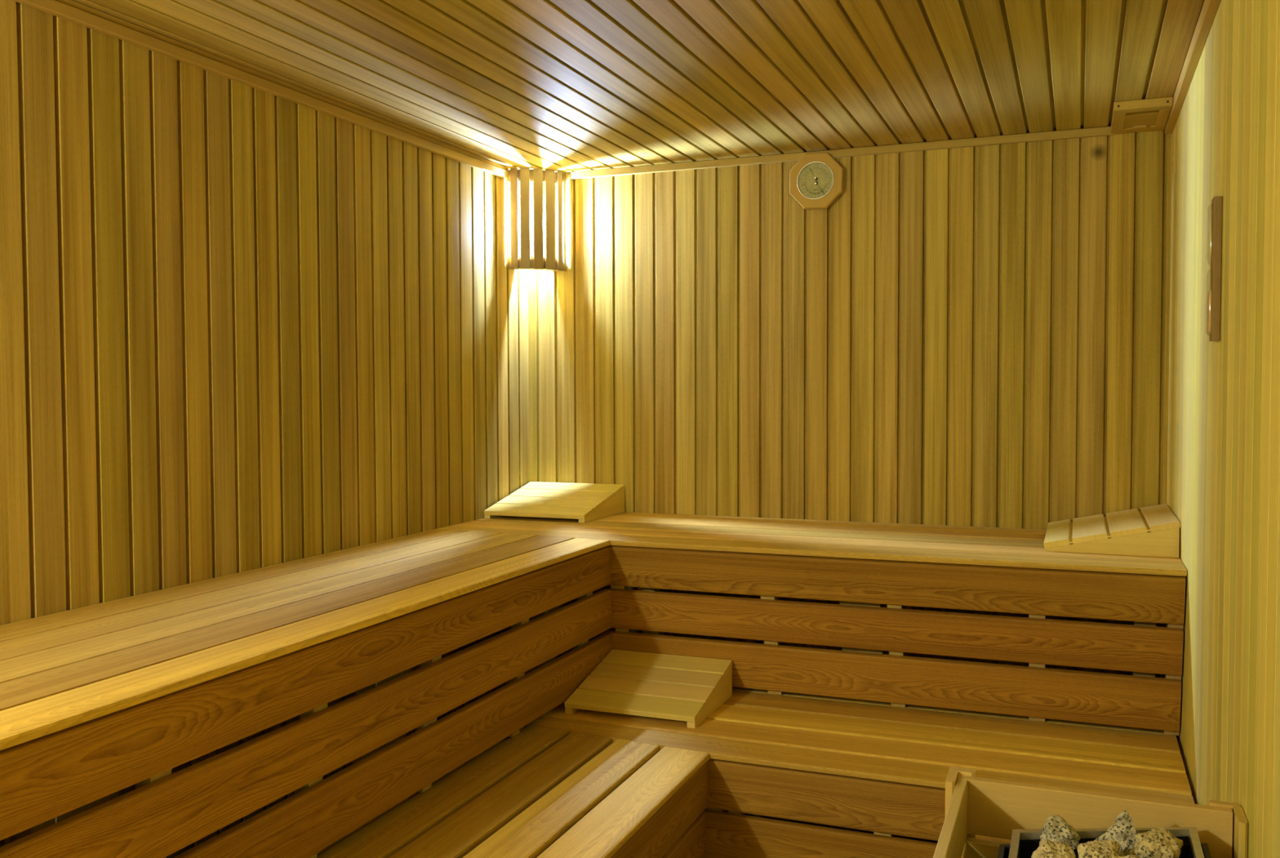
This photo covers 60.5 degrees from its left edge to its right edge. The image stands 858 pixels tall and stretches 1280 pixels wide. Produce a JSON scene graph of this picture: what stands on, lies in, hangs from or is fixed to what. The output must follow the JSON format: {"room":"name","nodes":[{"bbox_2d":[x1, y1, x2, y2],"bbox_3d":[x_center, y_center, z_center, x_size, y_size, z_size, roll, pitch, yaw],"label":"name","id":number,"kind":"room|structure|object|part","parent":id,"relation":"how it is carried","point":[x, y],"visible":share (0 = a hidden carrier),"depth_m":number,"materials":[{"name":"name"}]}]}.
{"room":"spa","nodes":[
{"label":"spa","id":0,"kind":"room"},
{"bbox_2d":[0,0,529,857],"bbox_3d":[-1.210,0.194,2.150,0.022,2.155,4.260,1,2,22],"label":"wall","id":1,"kind":"structure","parent":0,"point":[243,327],"depth_m":2.62,"materials":[{"name":"brown wood"}]},
{"bbox_2d":[13,0,507,177],"bbox_3d":[-1.232,-0.838,2.011,0.020,0.040,4.060,1,2,22],"label":"trim","id":2,"kind":"structure","parent":1,"relation":"attached to","point":[73,11],"depth_m":2.66,"materials":[{"name":"brown wood"}]},
{"bbox_2d":[508,168,566,271],"bbox_3d":[-0.373,-0.754,3.979,0.207,0.358,0.107,-2,3,-37],"label":"lamp","id":3,"kind":"object","parent":1,"relation":"attached to","point":[542,203],"visible":1,"depth_m":3.93,"materials":[{"name":"brown wood"}]},
{"bbox_2d":[542,194,545,214],"bbox_3d":[-0.360,-0.822,4.025,0.040,0.070,0.054,1,2,22],"label":"lamp","id":4,"kind":"object","parent":3,"relation":"attached to","point":[544,195],"depth_m":4.01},
{"bbox_2d":[72,0,1204,173],"bbox_3d":[-0.200,-0.863,1.710,2.199,0.022,4.270,1,2,22],"label":"ceiling","id":5,"kind":"structure","parent":0,"point":[563,86],"depth_m":2.68,"materials":[{"name":"brown wood"}]},
{"bbox_2d":[1111,97,1172,134],"bbox_3d":[1.440,-0.897,3.160,0.146,0.027,0.317,1,2,22],"label":"ceiling vent","id":6,"kind":"object","parent":5,"relation":"in","point":[1122,122],"visible":1,"depth_m":3.12,"materials":[{"name":"brown wood"}]},
{"bbox_3d":[1.473,-0.890,3.236,0.036,0.008,0.018,1,2,22],"label":"handle","id":7,"kind":"part","parent":6,"relation":"part of","materials":[{"name":"brown wood"}]},
{"bbox_2d":[462,760,937,857],"bbox_3d":[-0.290,1.311,1.546,2.199,0.040,4.796,1,2,22],"label":"floor","id":8,"kind":"structure","parent":0,"point":[745,814],"depth_m":3.38,"materials":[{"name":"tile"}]},
{"bbox_2d":[0,528,612,857],"bbox_3d":[-1.016,0.835,1.775,0.626,0.900,3.657,1,2,22],"label":"bench","id":9,"kind":"object","parent":8,"relation":"on","point":[98,701],"visible":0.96,"depth_m":2.06,"materials":[{"name":"brown wood"}]},
{"bbox_3d":[-0.852,0.633,1.651,0.091,0.408,0.110,1,2,22],"label":"support post","id":10,"kind":"part","parent":9,"relation":"part of","materials":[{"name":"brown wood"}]},
{"bbox_3d":[-1.025,0.394,1.739,0.626,0.016,3.571,1,2,22],"label":"seat","id":11,"kind":"part","parent":9,"relation":"part of","materials":[{"name":"brown wood"}]},
{"bbox_3d":[-0.559,0.605,2.382,0.091,0.408,0.127,1,2,22],"label":"support post","id":12,"kind":"part","parent":9,"relation":"part of","materials":[{"name":"brown wood"}]},
{"bbox_3d":[-0.272,0.578,3.099,0.091,0.408,0.090,1,2,22],"label":"support post","id":13,"kind":"part","parent":9,"relation":"part of","materials":[{"name":"brown wood"}]},
{"bbox_2d":[316,724,709,857],"bbox_3d":[-0.698,1.073,1.398,0.642,0.450,3.177,1,2,22],"label":"bench","id":14,"kind":"object","parent":8,"relation":"on","point":[657,811],"visible":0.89,"depth_m":2.41,"materials":[{"name":"brown wood"}]},
{"bbox_3d":[-0.423,1.066,1.287,0.043,0.391,3.132,1,2,22],"label":"panel","id":15,"kind":"part","parent":14,"relation":"part of","materials":[{"name":"brown wood"}]},
{"bbox_2d":[524,686,1195,857],"bbox_3d":[0.496,1.013,2.911,1.699,0.450,0.619,1,2,22],"label":"bench","id":16,"kind":"object","parent":8,"relation":"on","point":[881,768],"visible":0.63,"depth_m":2.69,"materials":[{"name":"brown wood"}]},
{"bbox_2d":[564,648,732,728],"bbox_3d":[0.031,0.730,3.116,0.380,0.104,0.340,1,2,22],"label":"headrest cover","id":17,"kind":"object","parent":16,"relation":"on","point":[689,689],"visible":1,"depth_m":3.09,"materials":[{"name":"brown wood"}]},
{"bbox_3d":[-0.135,0.736,3.183,0.022,0.088,0.333,1,2,22],"label":"panel","id":18,"kind":"part","parent":17,"relation":"part of","materials":[{"name":"brown wood"}]},
{"bbox_3d":[0.196,0.739,3.050,0.022,0.088,0.333,1,2,22],"label":"panel","id":19,"kind":"part","parent":17,"relation":"part of","materials":[{"name":"brown wood"}]},
{"bbox_2d":[436,511,1186,735],"bbox_3d":[0.460,0.544,3.400,2.154,0.448,0.697,1,2,22],"label":"bench","id":20,"kind":"object","parent":16,"relation":"on","point":[864,566],"visible":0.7,"depth_m":3.00,"materials":[{"name":"brown wood"}]},
{"bbox_2d":[484,481,625,523],"bbox_3d":[-0.297,0.255,3.879,0.381,0.099,0.354,1,2,22],"label":"headrest cover","id":21,"kind":"object","parent":20,"relation":"on","point":[584,502],"visible":1,"depth_m":3.84,"materials":[{"name":"brown wood"}]},
{"bbox_3d":[-0.463,0.261,3.945,0.022,0.084,0.347,1,2,22],"label":"panel","id":22,"kind":"part","parent":21,"relation":"part of","materials":[{"name":"brown wood"}]},
{"bbox_3d":[-0.130,0.264,3.813,0.022,0.084,0.347,1,2,22],"label":"panel","id":23,"kind":"part","parent":21,"relation":"part of","materials":[{"name":"brown wood"}]},
{"bbox_3d":[0.036,0.567,3.370,0.052,0.408,0.160,1,2,22],"label":"support post","id":24,"kind":"part","parent":20,"relation":"part of","materials":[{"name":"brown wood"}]},
{"bbox_3d":[0.460,0.329,3.392,2.154,0.018,0.697,1,2,22],"label":"seat","id":25,"kind":"part","parent":20,"relation":"part of","materials":[{"name":"brown wood"}]},
{"bbox_3d":[0.636,0.573,3.131,0.114,0.408,0.160,1,2,22],"label":"support post","id":26,"kind":"part","parent":20,"relation":"part of","materials":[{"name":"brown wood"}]},
{"bbox_3d":[0.586,0.557,3.048,1.655,0.416,0.129,1,2,22],"label":"panel","id":27,"kind":"part","parent":20,"relation":"part of","materials":[{"name":"brown wood"}]},
{"bbox_2d":[1043,503,1181,557],"bbox_3d":[1.342,0.278,3.143,0.336,0.094,0.478,1,2,22],"label":"headrest cover","id":28,"kind":"object","parent":20,"relation":"on","point":[1153,531],"visible":1,"depth_m":2.95,"materials":[{"name":"brown wood"}]},
{"bbox_3d":[1.258,0.294,2.933,0.328,0.078,0.022,1,2,22],"label":"panel","id":29,"kind":"part","parent":28,"relation":"part of","materials":[{"name":"brown wood"}]},
{"bbox_3d":[1.313,0.581,2.860,0.050,0.408,0.160,1,2,22],"label":"support post","id":30,"kind":"part","parent":20,"relation":"part of","materials":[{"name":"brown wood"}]},
{"bbox_3d":[0.635,1.015,2.548,1.167,0.391,0.043,1,2,22],"label":"panel","id":31,"kind":"part","parent":16,"relation":"part of","materials":[{"name":"brown wood"}]},
{"bbox_3d":[0.495,0.797,2.903,1.699,0.018,0.619,1,2,22],"label":"seat","id":32,"kind":"part","parent":16,"relation":"part of","materials":[{"name":"brown wood"}]},
{"bbox_2d":[933,766,1248,857],"bbox_3d":[0.655,0.948,1.604,0.457,0.676,0.579,1,2,22],"label":"guard","id":33,"kind":"object","parent":8,"relation":"on","point":[975,806],"visible":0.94,"depth_m":1.82,"materials":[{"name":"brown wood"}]},
{"bbox_3d":[0.464,0.781,1.667,0.018,0.335,0.506,1,2,22],"label":"rail","id":34,"kind":"part","parent":33,"relation":"part of","materials":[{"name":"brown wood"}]},
{"bbox_3d":[0.556,0.937,1.911,0.044,0.676,0.081,1,2,22],"label":"corner post","id":35,"kind":"part","parent":33,"relation":"part of","materials":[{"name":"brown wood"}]},
{"bbox_3d":[0.932,0.942,1.750,0.046,0.674,0.087,1,2,22],"label":"wall post","id":36,"kind":"part","parent":33,"relation":"part of","materials":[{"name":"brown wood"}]},
{"bbox_2d":[997,826,1211,857],"bbox_3d":[0.678,0.961,1.608,0.304,0.648,0.422,1,2,22],"label":"stove","id":37,"kind":"object","parent":8,"relation":"on","point":[1024,842],"visible":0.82,"depth_m":1.72,"materials":[{"name":"metal"}]},
{"bbox_2d":[1031,839,1075,857],"bbox_3d":[0.616,0.642,1.636,0.063,0.059,0.067,1,2,22],"label":"stone","id":38,"kind":"object","parent":37,"relation":"in","point":[1046,848],"visible":1,"depth_m":1.63,"materials":[{"name":"stone"}]},
{"bbox_2d":[1039,814,1080,848],"bbox_3d":[0.655,0.633,1.713,0.060,0.055,0.057,1,2,22],"label":"stone","id":39,"kind":"object","parent":37,"relation":"on","point":[1055,828],"visible":0.73,"depth_m":1.70,"materials":[{"name":"grey stone"}]},
{"bbox_2d":[1076,840,1120,857],"bbox_3d":[0.682,0.637,1.631,0.060,0.049,0.075,1,2,22],"label":"stone","id":40,"kind":"object","parent":37,"relation":"in","point":[1102,848],"visible":1,"depth_m":1.62,"materials":[{"name":"stone"}]},
{"bbox_3d":[0.677,0.902,1.604,0.304,0.486,0.418,1,2,22],"label":"casing","id":41,"kind":"part","parent":37,"relation":"part of","materials":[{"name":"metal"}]},
{"bbox_2d":[1093,810,1137,856],"bbox_3d":[0.735,0.630,1.706,0.080,0.077,0.034,1,2,22],"label":"stone","id":42,"kind":"object","parent":37,"relation":"in","point":[1123,831],"visible":0.49,"depth_m":1.69,"materials":[{"name":"grey stone"}]},
{"bbox_2d":[1118,853,1138,857],"bbox_3d":[0.713,0.643,1.585,0.059,0.056,0.060,1,2,22],"label":"stone","id":43,"kind":"object","parent":37,"relation":"in","point":[1130,855],"visible":1,"depth_m":1.59,"materials":[{"name":"stone"}]},
{"bbox_2d":[1128,826,1182,857],"bbox_3d":[0.784,0.642,1.668,0.076,0.074,0.078,1,2,22],"label":"stone","id":44,"kind":"object","parent":37,"relation":"in","point":[1157,842],"visible":0.98,"depth_m":1.64,"materials":[{"name":"stone"}]},
{"bbox_2d":[528,123,1172,759],"bbox_3d":[0.593,0.129,3.722,2.199,2.155,0.022,1,2,22],"label":"wall","id":45,"kind":"structure","parent":0,"point":[976,335],"depth_m":3.62,"materials":[{"name":"brown wood"}]},
{"bbox_2d":[789,152,844,209],"bbox_3d":[0.585,-0.823,3.644,0.179,0.182,0.027,1,2,22],"label":"thermometer","id":46,"kind":"object","parent":45,"relation":"attached to","point":[816,180],"visible":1,"depth_m":3.64,"materials":[{"name":"brown wood"}]},
{"bbox_2d":[570,126,1114,179],"bbox_3d":[0.594,-0.913,3.661,1.815,0.025,0.016,1,2,22],"label":"trim","id":47,"kind":"structure","parent":45,"relation":"attached to","point":[1104,131],"depth_m":3.60,"materials":[{"name":"brown wood"}]},
{"bbox_2d":[1164,0,1279,857],"bbox_3d":[0.816,0.216,1.345,0.022,2.155,4.270,1,2,22],"label":"wall","id":48,"kind":"structure","parent":0,"point":[1224,451],"depth_m":1.93,"materials":[{"name":"brown wood"}]},
{"bbox_2d":[1164,0,1221,133],"bbox_3d":[0.789,-0.822,1.305,0.021,0.034,4.249,1,2,22],"label":"trim","id":49,"kind":"structure","parent":48,"relation":"attached to","point":[1210,7],"depth_m":2.54,"materials":[{"name":"brown wood"}]},
{"bbox_2d":[1205,195,1222,341],"bbox_3d":[1.105,-0.307,2.115,0.023,0.273,0.050,1,2,22],"label":"timer","id":50,"kind":"object","parent":48,"relation":"attached to","point":[1213,325],"visible":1,"depth_m":2.09,"materials":[{"name":"brown wood"}]}
]}

